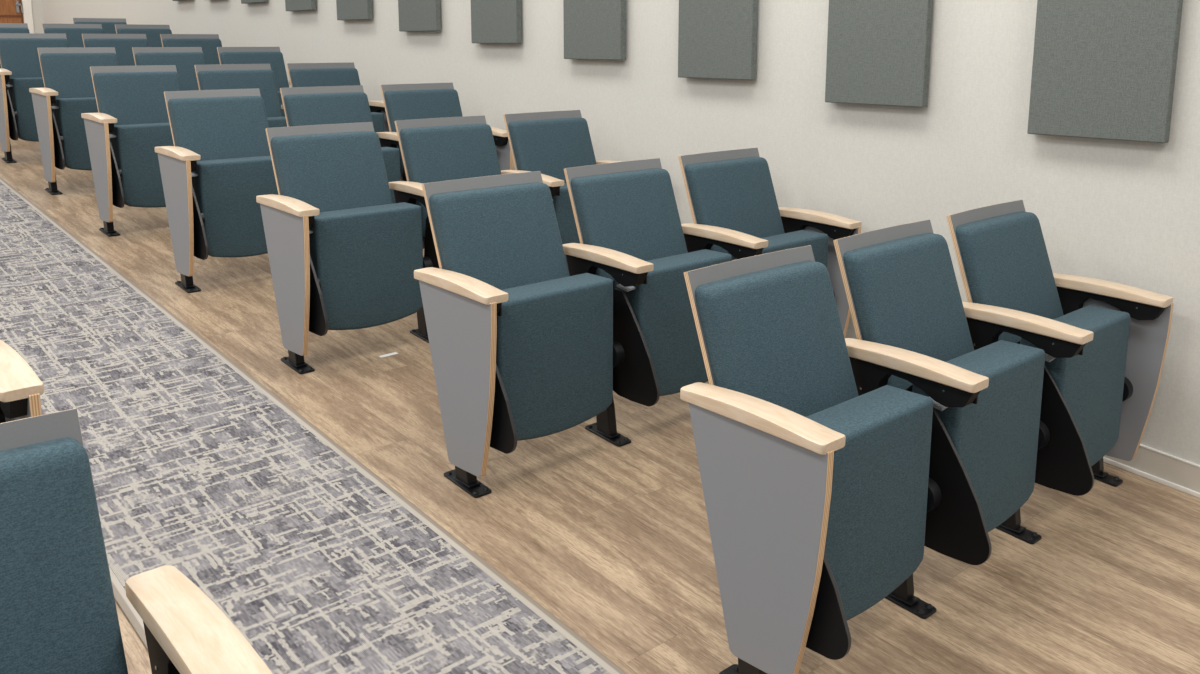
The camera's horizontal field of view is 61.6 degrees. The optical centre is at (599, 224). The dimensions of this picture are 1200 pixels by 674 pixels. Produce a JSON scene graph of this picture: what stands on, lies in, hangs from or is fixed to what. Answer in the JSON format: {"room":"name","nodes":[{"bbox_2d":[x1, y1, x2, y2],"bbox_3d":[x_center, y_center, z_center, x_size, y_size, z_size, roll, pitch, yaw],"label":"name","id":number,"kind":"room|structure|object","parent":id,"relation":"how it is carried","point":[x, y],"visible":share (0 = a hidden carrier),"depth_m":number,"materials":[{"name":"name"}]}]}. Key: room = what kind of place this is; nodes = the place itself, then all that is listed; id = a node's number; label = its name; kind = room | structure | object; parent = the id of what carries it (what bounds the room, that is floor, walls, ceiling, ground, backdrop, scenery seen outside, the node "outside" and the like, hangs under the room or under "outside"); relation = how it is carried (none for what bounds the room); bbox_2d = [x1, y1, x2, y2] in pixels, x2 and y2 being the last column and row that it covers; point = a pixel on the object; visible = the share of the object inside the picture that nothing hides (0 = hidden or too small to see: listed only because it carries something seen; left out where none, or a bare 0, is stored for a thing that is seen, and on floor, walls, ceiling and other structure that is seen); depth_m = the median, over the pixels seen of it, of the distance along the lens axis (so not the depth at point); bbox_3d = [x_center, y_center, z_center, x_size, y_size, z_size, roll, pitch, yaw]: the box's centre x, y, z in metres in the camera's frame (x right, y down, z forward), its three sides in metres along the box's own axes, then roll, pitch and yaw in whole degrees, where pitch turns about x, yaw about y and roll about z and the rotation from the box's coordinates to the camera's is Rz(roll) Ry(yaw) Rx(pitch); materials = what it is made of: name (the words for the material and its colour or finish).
{"room":"lecture hall","nodes":[
{"label":"lecture hall","id":0,"kind":"room"},
{"bbox_2d":[21,0,43,32],"bbox_3d":[-10.250,-2.771,10.209,8.440,4.800,0.150,-9,14,-41],"label":"wall","id":1,"kind":"structure","parent":0,"point":[36,4],"depth_m":12.87,"materials":[{"name":"white paint"}]},
{"bbox_2d":[0,0,23,22],"bbox_3d":[-7.668,-2.680,12.469,0.912,2.130,0.110,-9,14,-41],"label":"door","id":2,"kind":"structure","parent":1,"relation":"in","point":[11,11],"depth_m":12.69,"materials":[{"name":"brown wood"}]},
{"bbox_2d":[22,0,33,32],"bbox_3d":[-7.649,-2.725,12.439,1.112,2.230,0.019,-9,14,-41],"label":"trim","id":3,"kind":"structure","parent":1,"relation":"attached to","point":[27,6],"depth_m":12.78,"materials":[{"name":"white paint"}]},
{"bbox_2d":[0,136,1199,673],"bbox_3d":[-4.733,0.493,4.338,8.290,1.195,16.690,-9,14,-41],"label":"floor","id":4,"kind":"structure","parent":0,"point":[613,541],"depth_m":2.83,"materials":[{"name":"brown wood"}]},
{"bbox_2d":[0,23,29,67],"bbox_3d":[-4.676,-1.142,7.899,0.580,0.874,0.505,-9,14,-41],"label":"chair","id":5,"kind":"object","parent":4,"relation":"on","point":[4,27],"visible":0.12,"depth_m":8.06,"materials":[{"name":"blue fabric"}]},
{"bbox_2d":[0,27,29,32],"bbox_3d":[-4.737,-1.339,7.976,0.442,0.445,0.207,-9,14,-41],"label":"cushion","id":6,"kind":"object","parent":5,"relation":"on","point":[2,29],"depth_m":8.04,"materials":[{"name":"teal fabric"}]},
{"bbox_2d":[0,340,44,422],"bbox_3d":[-1.491,0.506,1.994,0.640,0.877,0.505,-9,14,-41],"label":"chair","id":7,"kind":"object","parent":4,"relation":"on","point":[21,389],"visible":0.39,"depth_m":2.01,"materials":[{"name":"beige wood"}]},
{"bbox_2d":[0,33,68,162],"bbox_3d":[-3.941,-0.905,7.100,0.580,0.880,0.505,-9,14,-41],"label":"chair","id":8,"kind":"object","parent":4,"relation":"on","point":[20,70],"visible":0.64,"depth_m":6.97,"materials":[{"name":"blue fabric"}]},
{"bbox_2d":[0,38,68,97],"bbox_3d":[-4.002,-1.105,7.177,0.442,0.445,0.207,-9,14,-41],"label":"cushion","id":9,"kind":"object","parent":8,"relation":"on","point":[20,56],"depth_m":7.10,"materials":[{"name":"teal fabric"}]},
{"bbox_2d":[42,23,103,46],"bbox_3d":[-4.257,-1.209,8.264,0.580,0.874,0.505,-9,14,-41],"label":"chair","id":10,"kind":"object","parent":4,"relation":"on","point":[73,32],"visible":0.1,"depth_m":8.33,"materials":[{"name":"blue fabric"}]},
{"bbox_2d":[29,47,118,194],"bbox_3d":[-3.195,-0.662,6.296,0.580,0.880,0.505,-9,14,-41],"label":"chair","id":11,"kind":"object","parent":4,"relation":"on","point":[67,93],"visible":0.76,"depth_m":6.17,"materials":[{"name":"blue fabric"}]},
{"bbox_2d":[41,53,118,115],"bbox_3d":[-3.256,-0.862,6.373,0.442,0.445,0.207,-9,14,-41],"label":"cushion","id":12,"kind":"object","parent":11,"relation":"on","point":[68,74],"depth_m":6.31,"materials":[{"name":"teal fabric"}]},
{"bbox_2d":[73,18,126,33],"bbox_3d":[-4.577,-1.479,9.362,0.640,0.877,0.505,-7,12,-33],"label":"chair","id":13,"kind":"object","parent":4,"relation":"on","point":[108,24],"visible":0.03,"depth_m":9.45,"materials":[{"name":"blue fabric"}]},
{"bbox_2d":[82,34,148,65],"bbox_3d":[-3.521,-0.971,7.464,0.580,0.880,0.505,-9,14,-41],"label":"chair","id":14,"kind":"object","parent":4,"relation":"on","point":[123,44],"visible":0.05,"depth_m":7.54,"materials":[{"name":"blue fabric"}]},
{"bbox_2d":[109,566,147,649],"bbox_3d":[-3.703,0.228,5.214,0.030,1.000,16.690,-9,14,-41],"label":"trim","id":15,"kind":"structure","parent":4,"relation":"on","point":[136,621],"depth_m":2.32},
{"bbox_2d":[81,65,181,236],"bbox_3d":[-2.458,-0.419,5.488,0.580,0.879,0.505,-9,14,-41],"label":"chair","id":16,"kind":"object","parent":4,"relation":"on","point":[131,120],"visible":0.8,"depth_m":5.37,"materials":[{"name":"blue fabric"}]},
{"bbox_2d":[94,71,181,143],"bbox_3d":[-2.519,-0.618,5.566,0.442,0.445,0.207,-9,14,-41],"label":"cushion","id":17,"kind":"object","parent":16,"relation":"on","point":[130,97],"depth_m":5.52,"materials":[{"name":"teal fabric"}]},
{"bbox_2d":[0,408,272,673],"bbox_3d":[-0.754,0.748,1.189,0.640,0.877,0.505,-9,14,-41],"label":"chair","id":18,"kind":"object","parent":4,"relation":"on","point":[58,611],"visible":1,"depth_m":1.33,"materials":[{"name":"blue fabric"}]},
{"bbox_2d":[0,437,127,673],"bbox_3d":[-0.838,0.553,1.247,0.442,0.445,0.207,-9,14,-41],"label":"cushion","id":19,"kind":"object","parent":18,"relation":"on","point":[58,611],"depth_m":1.33,"materials":[{"name":"teal fabric"}]},
{"bbox_2d":[115,24,171,46],"bbox_3d":[-3.816,-1.279,8.650,0.640,0.874,0.505,-9,14,-41],"label":"chair","id":20,"kind":"object","parent":4,"relation":"on","point":[152,32],"visible":0.06,"depth_m":8.72,"materials":[{"name":"blue fabric"}]},
{"bbox_2d":[132,47,205,90],"bbox_3d":[-2.775,-0.728,6.660,0.580,0.880,0.505,-9,14,-41],"label":"chair","id":21,"kind":"object","parent":4,"relation":"on","point":[184,58],"visible":0.11,"depth_m":6.75,"materials":[{"name":"blue fabric"}]},
{"bbox_2d":[160,34,221,64],"bbox_3d":[-3.078,-1.041,7.848,0.640,0.880,0.505,-9,14,-41],"label":"chair","id":22,"kind":"object","parent":4,"relation":"on","point":[209,43],"visible":0.05,"depth_m":7.93,"materials":[{"name":"blue fabric"}]},
{"bbox_2d":[155,88,278,292],"bbox_3d":[-1.711,-0.177,4.686,0.580,0.879,0.505,-9,14,-40],"label":"chair","id":23,"kind":"object","parent":4,"relation":"on","point":[213,174],"visible":0.84,"depth_m":4.60,"materials":[{"name":"blue fabric"}]},
{"bbox_2d":[168,96,269,160],"bbox_3d":[-1.771,-0.376,4.764,0.442,0.445,0.207,-9,14,-40],"label":"cushion","id":24,"kind":"object","parent":23,"relation":"on","point":[211,127],"depth_m":4.73,"materials":[{"name":"teal fabric"}]},
{"bbox_2d":[194,64,286,127],"bbox_3d":[-2.038,-0.485,5.853,0.580,0.879,0.505,-9,14,-41],"label":"chair","id":25,"kind":"object","parent":4,"relation":"on","point":[215,76],"visible":0.15,"depth_m":5.94,"materials":[{"name":"blue fabric"}]},
{"bbox_2d":[198,70,282,116],"bbox_3d":[-2.100,-0.685,5.930,0.442,0.445,0.207,-9,14,-41],"label":"cushion","id":26,"kind":"object","parent":25,"relation":"on","point":[264,80],"depth_m":5.95,"materials":[{"name":"teal fabric"}]},
{"bbox_2d":[217,47,290,116],"bbox_3d":[-2.332,-0.798,7.043,0.640,0.880,0.505,-9,14,-41],"label":"chair","id":27,"kind":"object","parent":4,"relation":"on","point":[272,56],"visible":0.11,"depth_m":7.13,"materials":[{"name":"blue fabric"}]},
{"bbox_2d":[220,52,288,90],"bbox_3d":[-2.415,-0.995,7.101,0.442,0.445,0.207,-9,14,-41],"label":"cushion","id":28,"kind":"object","parent":27,"relation":"on","point":[275,59],"depth_m":7.14,"materials":[{"name":"teal fabric"}]},
{"bbox_2d":[0,182,609,673],"bbox_3d":[-3.420,0.184,5.458,0.722,0.999,16.688,-9,14,-41],"label":"carpet","id":29,"kind":"object","parent":4,"relation":"on","point":[196,471],"visible":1,"depth_m":2.79,"materials":[{"name":"grey carpet"}]},
{"bbox_2d":[0,177,626,673],"bbox_3d":[-3.139,0.139,5.704,0.030,1.000,16.690,-9,14,-41],"label":"trim","id":30,"kind":"structure","parent":4,"relation":"on","point":[603,661],"depth_m":2.94,"materials":[{"name":"grey metal"}]},
{"bbox_2d":[281,62,389,131],"bbox_3d":[-1.596,-0.555,6.237,0.640,0.879,0.505,-9,14,-41],"label":"chair","id":31,"kind":"object","parent":4,"relation":"on","point":[300,74],"visible":0.11,"depth_m":6.28,"materials":[{"name":"blue fabric"}]},
{"bbox_2d":[290,68,360,86],"bbox_3d":[-1.680,-0.751,6.295,0.442,0.445,0.207,-9,14,-41],"label":"cushion","id":32,"kind":"object","parent":31,"relation":"on","point":[299,77],"depth_m":6.27,"materials":[{"name":"teal fabric"}]},
{"bbox_2d":[280,85,400,203],"bbox_3d":[-1.289,-0.242,5.049,0.580,0.879,0.505,-9,14,-40],"label":"chair","id":33,"kind":"object","parent":4,"relation":"on","point":[303,106],"visible":0.16,"depth_m":5.09,"materials":[{"name":"blue fabric"}]},
{"bbox_2d":[284,92,374,131],"bbox_3d":[-1.349,-0.442,5.126,0.442,0.445,0.207,-9,14,-40],"label":"cushion","id":34,"kind":"object","parent":33,"relation":"on","point":[300,108],"depth_m":5.10,"materials":[{"name":"teal fabric"}]},
{"bbox_2d":[256,122,432,373],"bbox_3d":[-0.972,0.068,3.880,0.580,0.875,0.505,-9,14,-41],"label":"chair","id":35,"kind":"object","parent":4,"relation":"on","point":[342,255],"visible":0.96,"depth_m":3.81,"materials":[{"name":"blue fabric"}]},
{"bbox_2d":[271,131,392,211],"bbox_3d":[-1.032,-0.129,3.958,0.442,0.445,0.207,-9,14,-41],"label":"cushion","id":36,"kind":"object","parent":35,"relation":"on","point":[326,171],"depth_m":3.93,"materials":[{"name":"teal fabric"}]},
{"bbox_2d":[379,352,397,357],"bbox_3d":[-0.823,0.506,3.916,0.076,0.002,0.020,-10,14,-43],"label":"paper label","id":37,"kind":"object","parent":4,"relation":"on","point":[393,353],"visible":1,"depth_m":3.92,"materials":[{"name":"white paper"}]},
{"bbox_2d":[376,83,512,180],"bbox_3d":[-0.845,-0.312,5.431,0.640,0.879,0.505,-9,14,-40],"label":"chair","id":38,"kind":"object","parent":4,"relation":"on","point":[420,100],"visible":0.18,"depth_m":5.45,"materials":[{"name":"blue fabric"}]},
{"bbox_2d":[384,89,462,175],"bbox_3d":[-0.928,-0.508,5.489,0.442,0.445,0.207,-9,14,-40],"label":"cushion","id":39,"kind":"object","parent":38,"relation":"on","point":[399,104],"depth_m":5.45,"materials":[{"name":"teal fabric"}]},
{"bbox_2d":[389,115,500,342],"bbox_3d":[-0.552,0.002,4.245,0.580,0.875,0.505,-9,14,-41],"label":"chair","id":40,"kind":"object","parent":4,"relation":"on","point":[447,148],"visible":0.34,"depth_m":4.25,"materials":[{"name":"blue fabric"}]},
{"bbox_2d":[400,124,500,237],"bbox_3d":[-0.613,-0.196,4.322,0.442,0.445,0.207,-9,14,-41],"label":"cushion","id":41,"kind":"object","parent":40,"relation":"on","point":[430,153],"depth_m":4.28,"materials":[{"name":"teal fabric"}]},
{"bbox_2d":[414,171,624,497],"bbox_3d":[-0.233,0.311,3.091,0.580,0.872,0.505,-9,14,-41],"label":"chair","id":42,"kind":"object","parent":4,"relation":"on","point":[522,347],"visible":1,"depth_m":3.01,"materials":[{"name":"blue fabric"}]},
{"bbox_2d":[429,182,568,289],"bbox_3d":[-0.294,0.114,3.168,0.442,0.445,0.207,-9,14,-41],"label":"cushion","id":43,"kind":"object","parent":42,"relation":"on","point":[501,235],"depth_m":3.13,"materials":[{"name":"teal fabric"}]},
{"bbox_2d":[501,110,622,275],"bbox_3d":[-0.109,-0.068,4.629,0.640,0.875,0.505,-9,14,-41],"label":"chair","id":44,"kind":"object","parent":4,"relation":"on","point":[551,142],"visible":0.18,"depth_m":4.61,"materials":[{"name":"blue fabric"}]},
{"bbox_2d":[508,117,596,182],"bbox_3d":[-0.193,-0.262,4.687,0.442,0.445,0.207,-9,14,-41],"label":"cushion","id":45,"kind":"object","parent":44,"relation":"on","point":[547,145],"depth_m":4.64,"materials":[{"name":"teal fabric"}]},
{"bbox_2d":[562,158,731,446],"bbox_3d":[0.186,0.244,3.457,0.580,0.872,0.505,-9,14,-41],"label":"chair","id":46,"kind":"object","parent":4,"relation":"on","point":[626,214],"visible":0.78,"depth_m":3.38,"materials":[{"name":"blue fabric"}]},
{"bbox_2d":[571,168,687,280],"bbox_3d":[0.124,0.047,3.534,0.442,0.445,0.207,-9,14,-41],"label":"cushion","id":47,"kind":"object","parent":46,"relation":"on","point":[634,212],"depth_m":3.50,"materials":[{"name":"teal fabric"}]},
{"bbox_2d":[678,148,861,337],"bbox_3d":[0.627,0.173,3.842,0.640,0.872,0.505,-9,14,-41],"label":"chair","id":48,"kind":"object","parent":4,"relation":"on","point":[735,211],"visible":0.48,"depth_m":3.86,"materials":[{"name":"blue fabric"}]},
{"bbox_2d":[685,157,784,253],"bbox_3d":[0.543,-0.019,3.900,0.442,0.445,0.207,-9,14,-41],"label":"cushion","id":49,"kind":"object","parent":48,"relation":"on","point":[733,193],"depth_m":3.86,"materials":[{"name":"teal fabric"}]},
{"bbox_2d":[680,245,941,673],"bbox_3d":[0.497,0.546,2.283,0.580,0.882,0.505,-9,14,-41],"label":"chair","id":50,"kind":"object","parent":4,"relation":"on","point":[818,493],"visible":1,"depth_m":2.17,"materials":[{"name":"blue fabric"}]},
{"bbox_2d":[695,260,858,416],"bbox_3d":[0.435,0.345,2.360,0.442,0.445,0.207,-9,14,-41],"label":"cushion","id":51,"kind":"object","parent":50,"relation":"on","point":[771,331],"depth_m":2.32,"materials":[{"name":"teal fabric"}]},
{"bbox_2d":[833,220,1049,618],"bbox_3d":[0.916,0.479,2.648,0.580,0.882,0.505,-9,14,-41],"label":"chair","id":52,"kind":"object","parent":4,"relation":"on","point":[912,331],"visible":0.83,"depth_m":2.58,"materials":[{"name":"blue fabric"}]},
{"bbox_2d":[843,233,973,389],"bbox_3d":[0.855,0.278,2.725,0.442,0.445,0.207,-9,14,-41],"label":"cushion","id":53,"kind":"object","parent":52,"relation":"on","point":[902,289],"depth_m":2.68,"materials":[{"name":"teal fabric"}]},
{"bbox_2d":[946,200,1173,543],"bbox_3d":[1.359,0.409,3.032,0.640,0.882,0.505,-9,14,-41],"label":"chair","id":54,"kind":"object","parent":4,"relation":"on","point":[1104,343],"visible":0.85,"depth_m":3.00,"materials":[{"name":"blue fabric"}]},
{"bbox_2d":[955,211,1063,342],"bbox_3d":[1.275,0.212,3.089,0.442,0.445,0.207,-9,14,-41],"label":"cushion","id":55,"kind":"object","parent":54,"relation":"on","point":[1003,260],"depth_m":3.04,"materials":[{"name":"teal fabric"}]},
{"bbox_2d":[41,0,1199,464],"bbox_3d":[-1.569,-1.638,6.789,0.150,5.800,16.690,-9,14,-41],"label":"wall","id":56,"kind":"structure","parent":0,"point":[1117,211],"depth_m":3.97,"materials":[{"name":"white paint"}]},
{"bbox_2d":[241,0,267,3],"bbox_3d":[-2.724,-2.341,7.835,0.050,1.200,0.430,-9,14,-41],"label":"acoustic panel","id":57,"kind":"object","parent":56,"relation":"attached to","point":[242,1],"visible":1,"depth_m":7.91,"materials":[{"name":"fabric"}]},
{"bbox_2d":[285,0,315,10],"bbox_3d":[-2.182,-2.155,7.245,0.050,1.200,0.430,-9,14,-41],"label":"acoustic panel","id":58,"kind":"object","parent":56,"relation":"attached to","point":[290,5],"visible":1,"depth_m":7.30,"materials":[{"name":"fabric"}]},
{"bbox_2d":[336,0,372,19],"bbox_3d":[-1.646,-1.969,6.662,0.050,1.200,0.430,-9,14,-41],"label":"acoustic panel","id":59,"kind":"object","parent":56,"relation":"attached to","point":[346,9],"visible":1,"depth_m":6.71,"materials":[{"name":"fabric"}]},
{"bbox_2d":[398,0,440,30],"bbox_3d":[-1.102,-1.779,6.071,0.050,1.200,0.430,-9,14,-41],"label":"acoustic panel","id":60,"kind":"object","parent":56,"relation":"attached to","point":[414,15],"visible":1,"depth_m":6.12,"materials":[{"name":"fabric"}]},
{"bbox_2d":[471,0,521,42],"bbox_3d":[-0.574,-1.601,5.495,0.050,1.200,0.430,-9,14,-41],"label":"acoustic panel","id":61,"kind":"object","parent":56,"relation":"attached to","point":[492,21],"visible":1,"depth_m":5.54,"materials":[{"name":"fabric"}]},
{"bbox_2d":[563,0,625,59],"bbox_3d":[-0.026,-1.413,4.898,0.050,1.200,0.430,-9,14,-41],"label":"acoustic panel","id":62,"kind":"object","parent":56,"relation":"attached to","point":[593,29],"visible":1,"depth_m":4.94,"materials":[{"name":"fabric"}]},
{"bbox_2d":[678,0,757,79],"bbox_3d":[0.512,-1.232,4.312,0.050,1.200,0.430,-9,14,-41],"label":"acoustic panel","id":63,"kind":"object","parent":56,"relation":"attached to","point":[717,39],"visible":1,"depth_m":4.35,"materials":[{"name":"fabric"}]},
{"bbox_2d":[825,0,932,106],"bbox_3d":[1.048,-1.049,3.728,0.050,1.200,0.430,-9,14,-41],"label":"acoustic panel","id":64,"kind":"object","parent":56,"relation":"attached to","point":[878,51],"visible":1,"depth_m":3.77,"materials":[{"name":"fabric"}]},
{"bbox_2d":[1027,0,1182,142],"bbox_3d":[1.595,-0.870,3.131,0.050,1.200,0.430,-9,14,-41],"label":"acoustic panel","id":65,"kind":"object","parent":56,"relation":"attached to","point":[1102,69],"visible":1,"depth_m":3.17,"materials":[{"name":"fabric"}]},
{"bbox_2d":[1103,446,1199,497],"bbox_3d":[-1.629,-0.145,7.008,0.008,1.091,16.690,-9,14,-41],"label":"baseboard","id":66,"kind":"structure","parent":56,"relation":"attached to","point":[1173,470],"depth_m":3.21,"materials":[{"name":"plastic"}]},
{"bbox_2d":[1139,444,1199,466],"bbox_3d":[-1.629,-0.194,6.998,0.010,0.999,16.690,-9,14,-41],"label":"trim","id":67,"kind":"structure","parent":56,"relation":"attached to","point":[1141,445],"depth_m":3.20,"materials":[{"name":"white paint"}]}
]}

